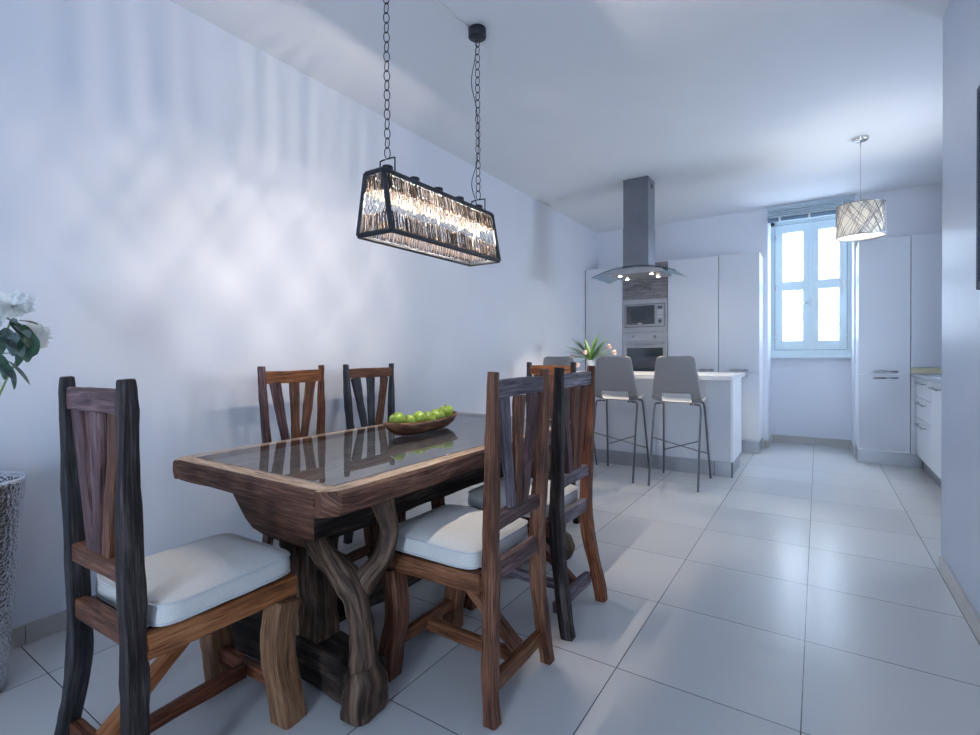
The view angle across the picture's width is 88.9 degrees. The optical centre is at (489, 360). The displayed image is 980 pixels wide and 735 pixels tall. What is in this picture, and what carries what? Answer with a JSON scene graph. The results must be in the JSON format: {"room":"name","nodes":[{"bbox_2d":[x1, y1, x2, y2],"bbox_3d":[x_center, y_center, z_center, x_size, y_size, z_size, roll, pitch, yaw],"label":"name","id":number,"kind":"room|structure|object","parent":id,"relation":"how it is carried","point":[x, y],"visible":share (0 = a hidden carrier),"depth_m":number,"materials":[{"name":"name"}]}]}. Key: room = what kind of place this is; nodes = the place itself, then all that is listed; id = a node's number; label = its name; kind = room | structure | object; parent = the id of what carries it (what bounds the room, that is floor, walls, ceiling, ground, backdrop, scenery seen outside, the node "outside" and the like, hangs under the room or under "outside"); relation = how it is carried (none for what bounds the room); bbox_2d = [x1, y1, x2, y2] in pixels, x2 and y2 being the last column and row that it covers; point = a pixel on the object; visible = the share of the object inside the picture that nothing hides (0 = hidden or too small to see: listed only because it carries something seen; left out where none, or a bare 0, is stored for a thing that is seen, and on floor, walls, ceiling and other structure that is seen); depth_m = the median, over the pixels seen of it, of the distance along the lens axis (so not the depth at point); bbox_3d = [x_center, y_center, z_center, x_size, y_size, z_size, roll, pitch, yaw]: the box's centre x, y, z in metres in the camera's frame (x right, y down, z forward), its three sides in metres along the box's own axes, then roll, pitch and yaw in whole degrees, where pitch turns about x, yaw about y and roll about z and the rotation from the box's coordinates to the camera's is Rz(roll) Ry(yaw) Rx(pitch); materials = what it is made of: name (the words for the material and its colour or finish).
{"room":"dining room","nodes":[
{"label":"dining room","id":0,"kind":"room"},
{"bbox_2d":[0,0,597,627],"bbox_3d":[-1.008,-0.349,3.720,0.200,3.030,10.320,0,1,33],"label":"wall","id":1,"kind":"structure","parent":0,"point":[180,200],"depth_m":2.71,"materials":[{"name":"paint"}]},
{"bbox_2d":[11,539,279,648],"bbox_3d":[-1.145,1.130,3.321,0.012,0.083,8.933,0,1,33],"label":"baseboard","id":2,"kind":"structure","parent":1,"relation":"attached to","point":[43,627],"depth_m":2.13,"materials":[{"name":"tile"}]},
{"bbox_2d":[0,441,979,734],"bbox_3d":[0.953,1.217,2.622,4.685,0.100,10.600,0,1,33],"label":"floor","id":3,"kind":"structure","parent":0,"point":[802,591],"depth_m":2.12,"materials":[{"name":"tile"}]},
{"bbox_2d":[0,471,26,691],"bbox_3d":[-1.850,0.810,1.766,0.320,0.765,0.320,0,1,33],"label":"planter","id":4,"kind":"object","parent":3,"relation":"on","point":[12,483],"visible":1,"depth_m":1.79,"materials":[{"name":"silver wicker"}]},
{"bbox_2d":[0,316,29,388],"bbox_3d":[-1.731,0.135,1.731,0.254,0.673,0.080,0,1,-1],"label":"flower","id":5,"kind":"object","parent":4,"relation":"in","point":[6,370],"visible":0.81,"depth_m":1.74,"materials":[{"name":"green plant"}]},
{"bbox_2d":[0,289,37,343],"bbox_3d":[-1.718,0.111,1.724,0.280,0.722,0.093,0,1,-1],"label":"flower","id":6,"kind":"object","parent":4,"relation":"in","point":[22,303],"visible":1,"depth_m":1.73,"materials":[{"name":"white plant"}]},
{"bbox_2d":[0,319,52,395],"bbox_3d":[-1.710,0.163,1.740,0.276,0.618,0.137,0,1,-14],"label":"flower","id":7,"kind":"object","parent":4,"relation":"in","point":[27,344],"visible":1,"depth_m":1.73,"materials":[{"name":"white plant"}]},
{"bbox_2d":[54,376,306,734],"bbox_3d":[-0.960,0.619,1.568,0.500,1.154,0.555,0,1,32],"label":"dining chair","id":8,"kind":"object","parent":3,"relation":"on","point":[100,475],"visible":0.87,"depth_m":1.40,"materials":[{"name":"black wood"}]},
{"bbox_2d":[94,533,290,626],"bbox_3d":[-0.935,0.680,1.590,0.415,0.126,0.446,0,1,32],"label":"seat cushion","id":9,"kind":"object","parent":8,"relation":"on","point":[185,581],"visible":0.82,"depth_m":1.50,"materials":[{"name":"beige fabric"}]},
{"bbox_2d":[257,365,379,561],"bbox_3d":[-0.930,0.606,2.754,0.526,1.153,0.465,0,1,32],"label":"dining chair","id":10,"kind":"object","parent":3,"relation":"on","point":[274,379],"visible":0.3,"depth_m":2.81,"materials":[{"name":"red wood"}]},
{"bbox_2d":[173,412,574,726],"bbox_3d":[-0.351,0.785,2.611,1.063,0.793,1.991,0,1,33],"label":"dining table","id":11,"kind":"object","parent":3,"relation":"on","point":[304,494],"visible":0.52,"depth_m":1.85,"materials":[{"name":"brown wood"}]},
{"bbox_2d":[383,411,457,435],"bbox_3d":[-0.362,0.346,2.714,0.164,0.082,0.600,0,1,32],"label":"fruit bowl","id":12,"kind":"object","parent":11,"relation":"on","point":[398,429],"visible":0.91,"depth_m":2.58,"materials":[{"name":"brown wood"}]},
{"bbox_2d":[389,412,405,422],"bbox_3d":[-0.474,0.307,2.550,0.085,0.087,0.087,0,1,43],"label":"apple","id":13,"kind":"object","parent":12,"relation":"in","point":[398,417],"visible":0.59,"depth_m":2.52,"materials":[{"name":"green food"}]},
{"bbox_2d":[405,414,416,422],"bbox_3d":[-0.423,0.321,2.620,0.076,0.075,0.073,-1,1,-23],"label":"apple","id":14,"kind":"object","parent":12,"relation":"in","point":[410,418],"visible":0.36,"depth_m":2.60,"materials":[{"name":"green food"}]},
{"bbox_2d":[413,411,427,421],"bbox_3d":[-0.377,0.316,2.685,0.087,0.087,0.087,0,1,18],"label":"apple","id":15,"kind":"object","parent":12,"relation":"in","point":[420,416],"visible":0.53,"depth_m":2.65,"materials":[{"name":"green food"}]},
{"bbox_2d":[424,411,435,420],"bbox_3d":[-0.338,0.320,2.748,0.081,0.080,0.078,0,1,35],"label":"apple","id":16,"kind":"object","parent":12,"relation":"in","point":[429,414],"visible":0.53,"depth_m":2.72,"materials":[{"name":"green food"}]},
{"bbox_2d":[431,409,445,418],"bbox_3d":[-0.293,0.315,2.809,0.085,0.087,0.087,-1,1,-32],"label":"apple","id":17,"kind":"object","parent":12,"relation":"in","point":[438,413],"visible":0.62,"depth_m":2.78,"materials":[{"name":"green food"}]},
{"bbox_2d":[439,404,452,416],"bbox_3d":[-0.253,0.295,2.879,0.085,0.087,0.086,-1,1,-19],"label":"apple","id":18,"kind":"object","parent":12,"relation":"in","point":[448,410],"visible":0.7,"depth_m":2.85,"materials":[{"name":"green food"}]},
{"bbox_2d":[343,363,444,543],"bbox_3d":[-0.605,0.599,3.239,0.528,1.153,0.465,0,1,33],"label":"dining chair","id":19,"kind":"object","parent":3,"relation":"on","point":[355,375],"visible":0.27,"depth_m":3.30,"materials":[{"name":"brown wood"}]},
{"bbox_2d":[378,369,554,729],"bbox_3d":[-0.087,0.609,1.917,0.533,1.151,0.467,0,1,33],"label":"dining chair","id":20,"kind":"object","parent":3,"relation":"on","point":[482,584],"visible":0.86,"depth_m":1.80,"materials":[{"name":"brown wood"}]},
{"bbox_2d":[396,504,527,569],"bbox_3d":[-0.116,0.672,1.934,0.446,0.126,0.415,0,1,33],"label":"seat cushion","id":21,"kind":"object","parent":20,"relation":"on","point":[449,534],"visible":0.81,"depth_m":1.82,"materials":[{"name":"beige fabric"}]},
{"bbox_2d":[464,365,607,640],"bbox_3d":[0.219,0.603,2.415,0.573,1.152,0.466,0,1,33],"label":"dining chair","id":22,"kind":"object","parent":3,"relation":"on","point":[572,438],"visible":0.66,"depth_m":2.28,"materials":[{"name":"black wood"}]},
{"bbox_2d":[468,477,577,517],"bbox_3d":[0.170,0.666,2.446,0.446,0.124,0.415,0,1,33],"label":"seat cushion","id":23,"kind":"object","parent":22,"relation":"on","point":[475,497],"visible":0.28,"depth_m":2.37,"materials":[{"name":"beige fabric"}]},
{"bbox_2d":[526,362,579,523],"bbox_3d":[0.320,0.592,3.474,0.463,1.153,0.531,0,1,33],"label":"dining chair","id":24,"kind":"object","parent":3,"relation":"on","point":[531,369],"visible":0.14,"depth_m":3.64,"materials":[{"name":"brown wood"}]},
{"bbox_2d":[543,356,597,464],"bbox_3d":[0.814,0.548,5.319,0.458,1.185,0.589,0,1,35],"label":"bar stool","id":25,"kind":"object","parent":3,"relation":"on","point":[565,360],"visible":0.1,"depth_m":5.12,"materials":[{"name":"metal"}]},
{"bbox_2d":[585,266,623,370],"bbox_3d":[1.715,-0.091,7.181,0.546,2.410,0.548,0,1,33],"label":"tall cabinet","id":26,"kind":"object","parent":3,"relation":"on","point":[603,293],"visible":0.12,"depth_m":6.97,"materials":[{"name":"white paint"}]},
{"bbox_2d":[594,356,648,482],"bbox_3d":[1.298,0.549,5.000,0.458,1.185,0.589,0,1,32],"label":"bar stool","id":27,"kind":"object","parent":3,"relation":"on","point":[613,373],"visible":0.95,"depth_m":4.83,"materials":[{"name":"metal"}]},
{"bbox_2d":[623,261,667,342],"bbox_3d":[2.196,-0.090,6.866,0.596,2.410,0.547,0,1,33],"label":"oven tower","id":28,"kind":"object","parent":3,"relation":"on","point":[649,288],"visible":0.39,"depth_m":6.64,"materials":[{"name":"grey wood"}]},
{"bbox_2d":[623,332,667,370],"bbox_3d":[2.061,0.005,6.661,0.592,0.745,0.074,0,1,33],"label":"oven","id":29,"kind":"object","parent":28,"relation":"in","point":[643,355],"visible":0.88,"depth_m":6.66,"materials":[{"name":"metal"}]},
{"bbox_2d":[623,298,667,331],"bbox_3d":[2.064,-0.599,6.665,0.592,0.432,0.049,0,1,33],"label":"microwave","id":30,"kind":"object","parent":28,"relation":"in","point":[643,315],"visible":1,"depth_m":6.64,"materials":[{"name":"metal"}]},
{"bbox_2d":[580,378,741,477],"bbox_3d":[1.756,0.654,5.574,1.815,0.954,0.650,0,1,33],"label":"kitchen island","id":31,"kind":"object","parent":3,"relation":"on","point":[722,402],"visible":0.47,"depth_m":5.12,"materials":[{"name":"white paint"}]},
{"bbox_2d":[576,370,744,380],"bbox_3d":[1.667,0.156,5.465,1.905,0.040,0.990,0,1,33],"label":"island countertop","id":32,"kind":"structure","parent":31,"relation":"on","point":[729,376],"depth_m":4.93,"materials":[{"name":"white stone"}]},
{"bbox_2d":[587,360,594,365],"bbox_3d":[1.131,0.068,5.600,0.092,0.140,0.092,0,1,33],"label":"flower vase","id":33,"kind":"object","parent":32,"relation":"on","point":[589,362],"visible":0.42,"depth_m":5.56,"materials":[{"name":"ceramic"}]},
{"bbox_2d":[566,341,589,366],"bbox_3d":[0.959,-0.056,5.622,0.321,0.360,0.279,0,1,33],"label":"tulip","id":34,"kind":"object","parent":33,"relation":"in","point":[578,363],"visible":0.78,"depth_m":5.58,"materials":[{"name":"green plant"}]},
{"bbox_2d":[571,338,596,359],"bbox_3d":[1.052,-0.063,5.609,0.294,0.373,0.233,0,1,14],"label":"tulip","id":35,"kind":"object","parent":33,"relation":"in","point":[584,351],"visible":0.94,"depth_m":5.62,"materials":[{"name":"green plant"}]},
{"bbox_2d":[569,335,600,358],"bbox_3d":[1.024,-0.078,5.640,0.444,0.404,0.190,0,1,26],"label":"tulip","id":36,"kind":"object","parent":33,"relation":"in","point":[600,335],"visible":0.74,"depth_m":5.63,"materials":[{"name":"green plant"}]},
{"bbox_2d":[578,338,616,359],"bbox_3d":[1.192,-0.070,5.542,0.445,0.389,0.110,0,1,41],"label":"tulip","id":37,"kind":"object","parent":33,"relation":"in","point":[614,352],"visible":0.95,"depth_m":5.54,"materials":[{"name":"green plant"}]},
{"bbox_2d":[584,334,611,359],"bbox_3d":[1.172,-0.088,5.548,0.111,0.423,0.373,-1,1,-45],"label":"tulip","id":38,"kind":"object","parent":33,"relation":"in","point":[601,345],"visible":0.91,"depth_m":5.51,"materials":[{"name":"green plant"}]},
{"bbox_2d":[648,356,711,491],"bbox_3d":[1.779,0.550,4.685,0.458,1.185,0.589,0,1,33],"label":"bar stool","id":39,"kind":"object","parent":3,"relation":"on","point":[672,374],"visible":1,"depth_m":4.53,"materials":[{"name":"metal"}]},
{"bbox_2d":[668,256,718,371],"bbox_3d":[2.699,-0.090,6.535,0.601,2.410,0.548,0,1,33],"label":"tall cabinet","id":40,"kind":"object","parent":3,"relation":"on","point":[693,286],"visible":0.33,"depth_m":6.31,"materials":[{"name":"white paint"}]},
{"bbox_2d":[719,252,762,452],"bbox_3d":[3.140,-0.089,6.245,0.446,2.410,0.548,0,1,33],"label":"tall cabinet","id":41,"kind":"object","parent":3,"relation":"on","point":[740,275],"visible":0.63,"depth_m":6.03,"materials":[{"name":"white paint"}]},
{"bbox_2d":[855,236,922,467],"bbox_3d":[4.344,-0.088,5.454,0.539,2.410,0.548,0,1,33],"label":"tall cabinet","id":42,"kind":"object","parent":3,"relation":"on","point":[883,266],"depth_m":5.29,"materials":[{"name":"white paint"}]},
{"bbox_2d":[914,378,939,486],"bbox_3d":[4.428,0.654,4.642,0.690,0.943,0.805,0,1,33],"label":"base cabinet","id":43,"kind":"object","parent":3,"relation":"on","point":[923,394],"visible":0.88,"depth_m":4.76,"materials":[{"name":"white paint"}]},
{"bbox_2d":[911,373,941,383],"bbox_3d":[4.062,0.168,4.088,0.695,0.040,2.128,0,1,33],"label":"countertop","id":44,"kind":"structure","parent":43,"relation":"on","point":[937,378],"depth_m":4.59,"materials":[{"name":"white stone"}]},
{"bbox_2d":[911,368,941,373],"bbox_3d":[4.642,0.106,4.971,0.694,0.057,0.008,0,1,33],"label":"upstand","id":45,"kind":"object","parent":44,"relation":"on","point":[913,370],"visible":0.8,"depth_m":5.09,"materials":[{"name":"beige stone"}]},
{"bbox_2d":[928,382,941,487],"bbox_3d":[4.029,0.662,4.034,0.690,0.943,0.646,0,1,33],"label":"base cabinet","id":46,"kind":"object","parent":3,"relation":"on","point":[936,388],"visible":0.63,"depth_m":4.26,"materials":[{"name":"white paint"}]},
{"bbox_2d":[170,0,949,232],"bbox_3d":[0.934,-1.923,2.589,4.685,0.120,10.600,0,1,33],"label":"ceiling","id":47,"kind":"structure","parent":0,"point":[727,106],"depth_m":3.39,"materials":[{"name":"paint"}]},
{"bbox_2d":[356,0,500,266],"bbox_3d":[-0.270,-1.199,2.505,0.222,1.310,0.872,0,1,33],"label":"chandelier","id":48,"kind":"object","parent":47,"relation":"hanging from","point":[384,178],"visible":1,"depth_m":2.40,"materials":[{"name":"metal"}]},
{"bbox_2d":[434,0,468,26],"bbox_3d":[-0.304,-1.850,2.528,0.032,0.007,0.617,0,1,35],"label":"cable","id":49,"kind":"object","parent":47,"relation":"attached to","point":[434,0],"visible":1,"depth_m":2.66,"materials":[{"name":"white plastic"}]},
{"bbox_2d":[592,176,674,280],"bbox_3d":[1.582,-1.383,5.287,0.858,1.020,0.553,0,1,33],"label":"range hood","id":50,"kind":"object","parent":47,"relation":"attached to","point":[638,193],"visible":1,"depth_m":5.18,"materials":[{"name":"metal"}]},
{"bbox_2d":[607,267,671,280],"bbox_3d":[1.579,-0.923,5.279,0.560,0.066,0.420,0,1,33],"label":"hood","id":51,"kind":"object","parent":50,"relation":"attached to","point":[627,273],"depth_m":5.17,"materials":[{"name":"metal"}]},
{"bbox_2d":[767,195,854,294],"bbox_3d":[3.853,-1.340,6.028,0.887,1.148,0.072,0,1,33],"label":"window blind","id":52,"kind":"object","parent":47,"relation":"hanging from","point":[823,207],"visible":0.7,"depth_m":6.01,"materials":[{"name":"white plastic"}]},
{"bbox_2d":[836,135,886,241],"bbox_3d":[3.152,-1.469,4.250,0.349,0.847,0.349,0,1,8],"label":"drum pendant","id":53,"kind":"object","parent":47,"relation":"hanging from","point":[860,220],"visible":1,"depth_m":4.14,"materials":[{"name":"white fabric"}]},
{"bbox_2d":[838,233,883,239],"bbox_3d":[3.155,-1.060,4.254,0.334,0.001,0.334,0,1,33],"label":"diffuser","id":54,"kind":"object","parent":53,"relation":"attached to","point":[865,235],"depth_m":4.28,"materials":[{"name":"white plastic"}]},
{"bbox_2d":[598,183,941,454],"bbox_3d":[3.639,-0.407,6.709,4.285,3.030,0.780,0,1,33],"label":"wall","id":55,"kind":"structure","parent":0,"point":[803,397],"depth_m":6.51,"materials":[{"name":"paint"}]},
{"bbox_2d":[764,440,767,447],"bbox_3d":[3.504,1.065,6.346,0.044,0.095,0.012,0,1,33],"label":"baseboard","id":56,"kind":"object","parent":55,"relation":"attached to","point":[765,441],"visible":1,"depth_m":6.34,"materials":[{"name":"tile"}]},
{"bbox_2d":[768,434,853,454],"bbox_3d":[4.054,1.062,6.339,0.883,0.095,0.580,0,1,33],"label":"baseboard","id":57,"kind":"structure","parent":55,"relation":"attached to","point":[775,438],"depth_m":6.54,"materials":[{"name":"tile"}]},
{"bbox_2d":[771,215,851,357],"bbox_3d":[4.181,-0.944,6.529,0.883,1.830,0.174,0,1,33],"label":"window","id":58,"kind":"structure","parent":55,"relation":"in","point":[811,346],"depth_m":6.49,"materials":[{"name":"paint"}]},
{"bbox_2d":[941,0,979,617],"bbox_3d":[0.882,-0.322,0.176,0.140,3.030,6.070,0,1,33],"label":"wall","id":59,"kind":"structure","parent":0,"point":[960,435],"depth_m":2.41,"materials":[{"name":"paint"}]},
{"bbox_2d":[938,555,979,643],"bbox_3d":[0.822,1.153,0.228,0.014,0.080,6.055,0,1,33],"label":"baseboard","id":60,"kind":"structure","parent":59,"relation":"attached to","point":[968,611],"depth_m":2.33,"materials":[{"name":"tile"}]},
{"bbox_2d":[976,85,979,289],"bbox_3d":[1.872,-0.697,1.835,0.028,0.822,0.500,0,1,33],"label":"picture","id":61,"kind":"object","parent":59,"relation":"attached to","point":[978,88],"visible":1,"depth_m":2.03,"materials":[{"name":"fabric"}]},
{"bbox_3d":[4.116,-0.382,4.069,0.990,3.030,4.270,0,1,33],"label":"wall","id":62,"kind":"structure","parent":0,"visible":0},
{"bbox_2d":[910,233,941,367],"bbox_3d":[4.782,-0.610,5.182,0.694,1.365,0.508,0,1,33],"label":"upper cabinet","id":63,"kind":"object","parent":62,"relation":"attached to","point":[926,249],"visible":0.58,"depth_m":5.10,"materials":[{"name":"white paint"}]},
{"label":"outside","id":64,"kind":"structure","parent":0,"visible":0},
{"bbox_2d":[783,228,838,349],"bbox_3d":[7.382,0.288,11.237,14.000,9.500,1.120,0,1,33],"label":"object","id":65,"kind":"structure","parent":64,"point":[792,242],"depth_m":10.85,"materials":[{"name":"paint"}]},
{"bbox_2d":[783,294,802,340],"bbox_3d":[6.738,-0.506,11.074,0.900,1.900,0.080,0,1,33],"label":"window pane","id":66,"kind":"object","parent":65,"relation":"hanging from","point":[792,303],"depth_m":11.05,"materials":[{"name":"clear glass"}]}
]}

